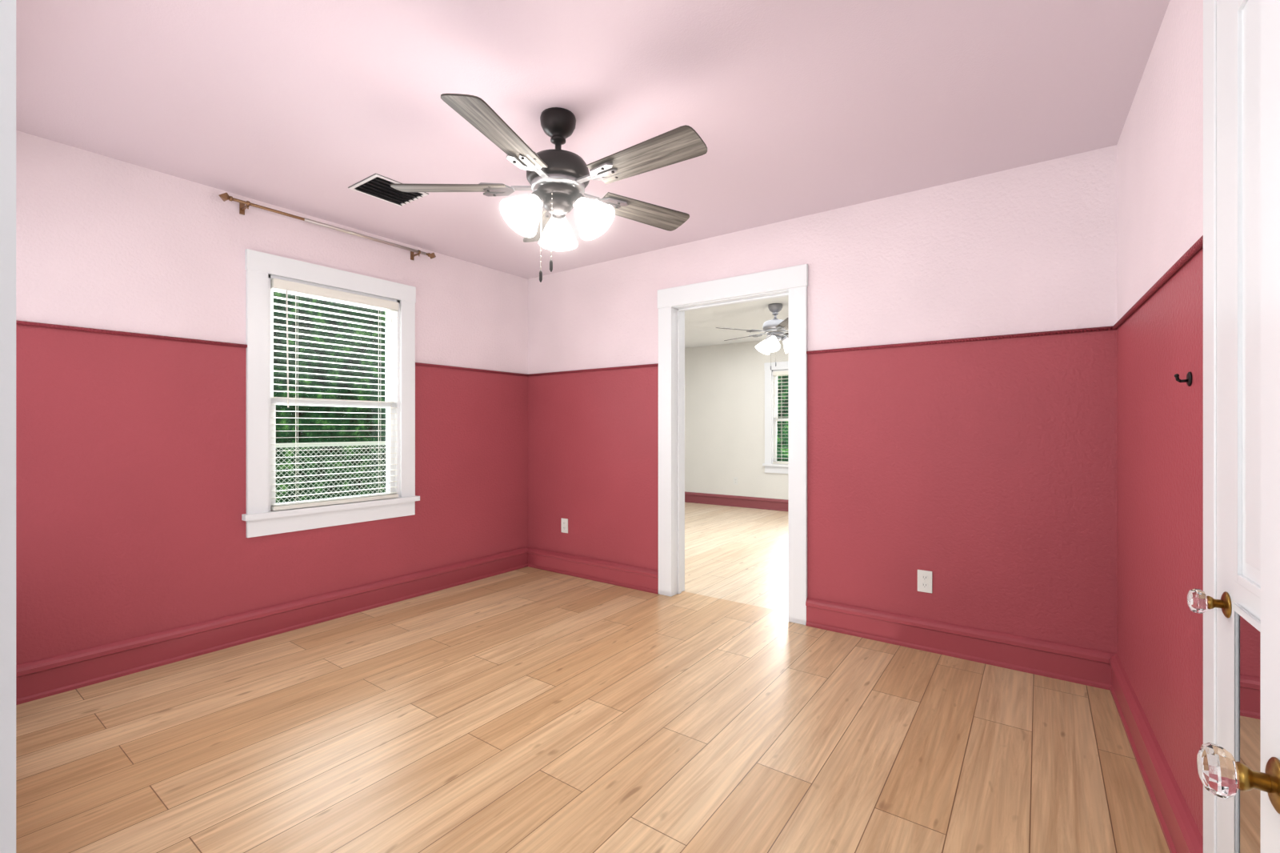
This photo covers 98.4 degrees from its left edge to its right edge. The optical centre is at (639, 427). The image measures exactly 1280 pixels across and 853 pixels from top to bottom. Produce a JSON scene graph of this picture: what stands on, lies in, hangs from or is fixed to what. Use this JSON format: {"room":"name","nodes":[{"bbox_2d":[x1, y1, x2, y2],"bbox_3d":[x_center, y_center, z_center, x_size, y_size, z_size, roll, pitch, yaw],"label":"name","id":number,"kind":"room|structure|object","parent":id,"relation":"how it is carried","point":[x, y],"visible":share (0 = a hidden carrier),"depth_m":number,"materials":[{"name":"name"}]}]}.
{"room":"empty bedroom","nodes":[
{"label":"empty bedroom","id":0,"kind":"room"},
{"bbox_2d":[16,130,527,664],"bbox_3d":[-1.950,-0.049,3.453,0.140,2.440,3.485,0,0,36],"label":"wall","id":1,"kind":"structure","parent":0,"point":[131,450],"depth_m":2.79,"materials":[{"name":"paint"}]},
{"bbox_2d":[219,192,435,259],"bbox_3d":[-1.838,-1.197,3.400,0.103,0.060,1.274,0,0,36],"label":"curtain rod","id":2,"kind":"object","parent":1,"relation":"attached to","point":[225,197],"visible":1,"depth_m":3.26,"materials":[{"name":"gold metal"}]},
{"bbox_2d":[16,502,1170,852],"bbox_3d":[0.154,1.196,3.853,6.000,0.050,8.920,0,0,36],"label":"floor","id":3,"kind":"structure","parent":0,"point":[526,710],"depth_m":2.08,"materials":[{"name":"brown wood"}]},
{"bbox_2d":[16,0,1170,279],"bbox_3d":[-0.566,-1.319,1.737,4.393,0.100,4.645,0,0,36],"label":"ceiling","id":4,"kind":"structure","parent":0,"point":[799,108],"depth_m":2.11,"materials":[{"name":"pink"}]},
{"bbox_2d":[348,172,428,206],"bbox_3d":[-1.341,-1.259,2.954,0.278,0.019,0.298,0,0,36],"label":"ceiling vent","id":5,"kind":"object","parent":4,"relation":"in","point":[376,186],"visible":0.84,"depth_m":2.95,"materials":[{"name":"white"}]},
{"bbox_2d":[390,93,707,282],"bbox_3d":[-0.295,-0.924,2.228,1.233,0.690,1.290,0,0,36],"label":"fan","id":6,"kind":"object","parent":4,"relation":"hanging from","point":[558,178],"visible":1,"depth_m":2.17,"materials":[{"name":"grey wood"}]},
{"bbox_2d":[684,296,788,347],"bbox_3d":[1.515,-1.319,5.736,6.000,0.100,4.275,0,0,36],"label":"ceiling","id":7,"kind":"structure","parent":0,"point":[701,325],"depth_m":6.62,"materials":[{"name":"white paint"}]},
{"bbox_2d":[716,303,788,370],"bbox_3d":[1.413,-0.929,5.723,1.289,0.680,1.244,0,0,36],"label":"fan","id":8,"kind":"object","parent":7,"relation":"hanging from","point":[775,329],"visible":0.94,"depth_m":5.61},
{"bbox_2d":[684,339,788,499],"bbox_3d":[1.515,-0.049,5.735,6.280,2.440,4.276,0,0,36],"label":"wall","id":9,"kind":"structure","parent":0,"point":[725,383],"depth_m":8.33,"materials":[{"name":"white paint"}]},
{"bbox_2d":[733,476,737,484],"bbox_3d":[1.427,0.791,8.259,0.070,0.114,0.008,0,0,36],"label":"outlet","id":10,"kind":"object","parent":9,"relation":"attached to","point":[735,478],"visible":1,"depth_m":8.26,"materials":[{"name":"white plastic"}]},
{"bbox_2d":[684,491,788,511],"bbox_3d":[1.474,1.090,5.679,6.000,0.162,4.135,0,0,36],"label":"baseboard","id":11,"kind":"structure","parent":9,"relation":"attached to","point":[774,504],"depth_m":8.21,"materials":[{"name":"red wood"}]},
{"bbox_2d":[762,360,788,473],"bbox_3d":[2.242,-0.149,7.731,1.040,1.580,0.190,0,0,36],"label":"window","id":12,"kind":"structure","parent":9,"relation":"attached to","point":[782,369],"depth_m":7.92,"materials":[{"name":"white wood"}]},
{"bbox_2d":[528,144,1116,652],"bbox_3d":[0.632,-0.049,3.650,3.813,2.440,0.140,0,0,36],"label":"wall","id":13,"kind":"structure","parent":0,"point":[987,467],"depth_m":2.95,"materials":[{"name":"paint"}]},
{"bbox_2d":[561,518,567,532],"bbox_3d":[-0.608,0.786,4.455,0.070,0.114,0.008,0,0,36],"label":"outlet","id":14,"kind":"object","parent":13,"relation":"attached to","point":[564,521],"visible":1,"depth_m":4.45,"materials":[{"name":"white plastic"}]},
{"bbox_2d":[16,546,1116,704],"bbox_3d":[-0.348,1.090,2.295,3.813,0.162,3.205,0,0,36],"label":"baseboard","id":15,"kind":"structure","parent":13,"relation":"attached to","point":[37,679],"depth_m":2.93,"materials":[{"name":"red wood"}]},
{"bbox_2d":[657,264,807,624],"bbox_3d":[0.610,0.100,3.664,1.070,2.148,0.187,0,0,36],"label":"trim","id":16,"kind":"structure","parent":13,"relation":"attached to","point":[792,282],"depth_m":3.65,"materials":[{"name":"white wood"}]},
{"bbox_2d":[917,569,931,592],"bbox_3d":[1.507,0.811,2.925,0.070,0.114,0.008,0,0,36],"label":"outlet","id":17,"kind":"object","parent":13,"relation":"attached to","point":[924,577],"visible":1,"depth_m":2.92,"materials":[{"name":"white plastic"}]},
{"bbox_2d":[1116,0,1203,838],"bbox_3d":[0.938,-0.049,0.573,0.141,2.440,4.515,0,0,34],"label":"wall","id":18,"kind":"structure","parent":0,"point":[1160,144],"depth_m":1.69,"materials":[{"name":"paint"}]},
{"bbox_2d":[1109,655,1203,852],"bbox_3d":[1.167,1.090,1.064,0.031,0.162,3.385,0,0,34],"label":"baseboard","id":19,"kind":"structure","parent":18,"relation":"attached to","point":[1181,832],"depth_m":1.72,"materials":[{"name":"red wood"}]},
{"bbox_2d":[1112,235,1203,329],"bbox_3d":[1.728,-0.449,1.886,0.018,0.017,1.415,0,0,34],"label":"rail","id":20,"kind":"object","parent":18,"relation":"attached to","point":[1198,244],"depth_m":1.63,"materials":[{"name":"red wood"}]},
{"bbox_2d":[1174,372,1191,386],"bbox_3d":[1.433,-0.129,1.461,0.031,0.038,0.038,0,0,34],"label":"hook","id":21,"kind":"object","parent":18,"relation":"attached to","point":[1189,376],"visible":1,"depth_m":1.46,"materials":[{"name":"black metal"}]},
{"bbox_2d":[1203,0,1216,852],"bbox_3d":[1.126,0.013,0.869,0.159,2.323,0.953,0,0,34],"label":"trim","id":22,"kind":"structure","parent":18,"relation":"attached to","point":[1210,6],"depth_m":1.25,"materials":[{"name":"white wood"}]},
{"bbox_2d":[1187,0,1260,852],"bbox_3d":[1.053,0.069,0.914,0.095,2.189,0.766,0,0,34],"label":"closet door","id":23,"kind":"structure","parent":18,"relation":"in","point":[1238,602],"depth_m":1.09,"materials":[{"name":"white wood"}]},
{"bbox_2d":[1196,0,1279,852],"bbox_3d":[0.473,0.156,0.313,0.116,2.010,0.775,0,0,36],"label":"entry door","id":24,"kind":"structure","parent":18,"relation":"in","point":[1219,773],"depth_m":0.59,"materials":[{"name":"white"}]},
{"label":"outside","id":25,"kind":"structure","parent":0,"visible":0},
{"bbox_2d":[273,291,385,503],"bbox_3d":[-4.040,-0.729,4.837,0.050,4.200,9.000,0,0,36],"label":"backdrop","id":26,"kind":"structure","parent":25,"point":[330,439],"depth_m":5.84,"materials":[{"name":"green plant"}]},
{"bbox_2d":[776,374,788,461],"bbox_3d":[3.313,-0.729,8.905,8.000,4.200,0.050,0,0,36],"label":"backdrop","id":27,"kind":"structure","parent":25,"point":[785,427],"depth_m":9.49,"materials":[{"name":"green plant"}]},
{"bbox_3d":[-1.344,-0.049,0.951,4.053,2.440,0.140,0,0,36],"label":"wall","id":28,"kind":"structure","parent":0,"visible":0},
{"bbox_2d":[0,0,15,852],"bbox_3d":[-0.140,0.146,0.068,0.800,2.050,0.160,0,0,36],"label":"door frame","id":29,"kind":"structure","parent":28,"relation":"attached to","point":[7,7],"depth_m":0.35,"materials":[{"name":"white wood"}]}
]}

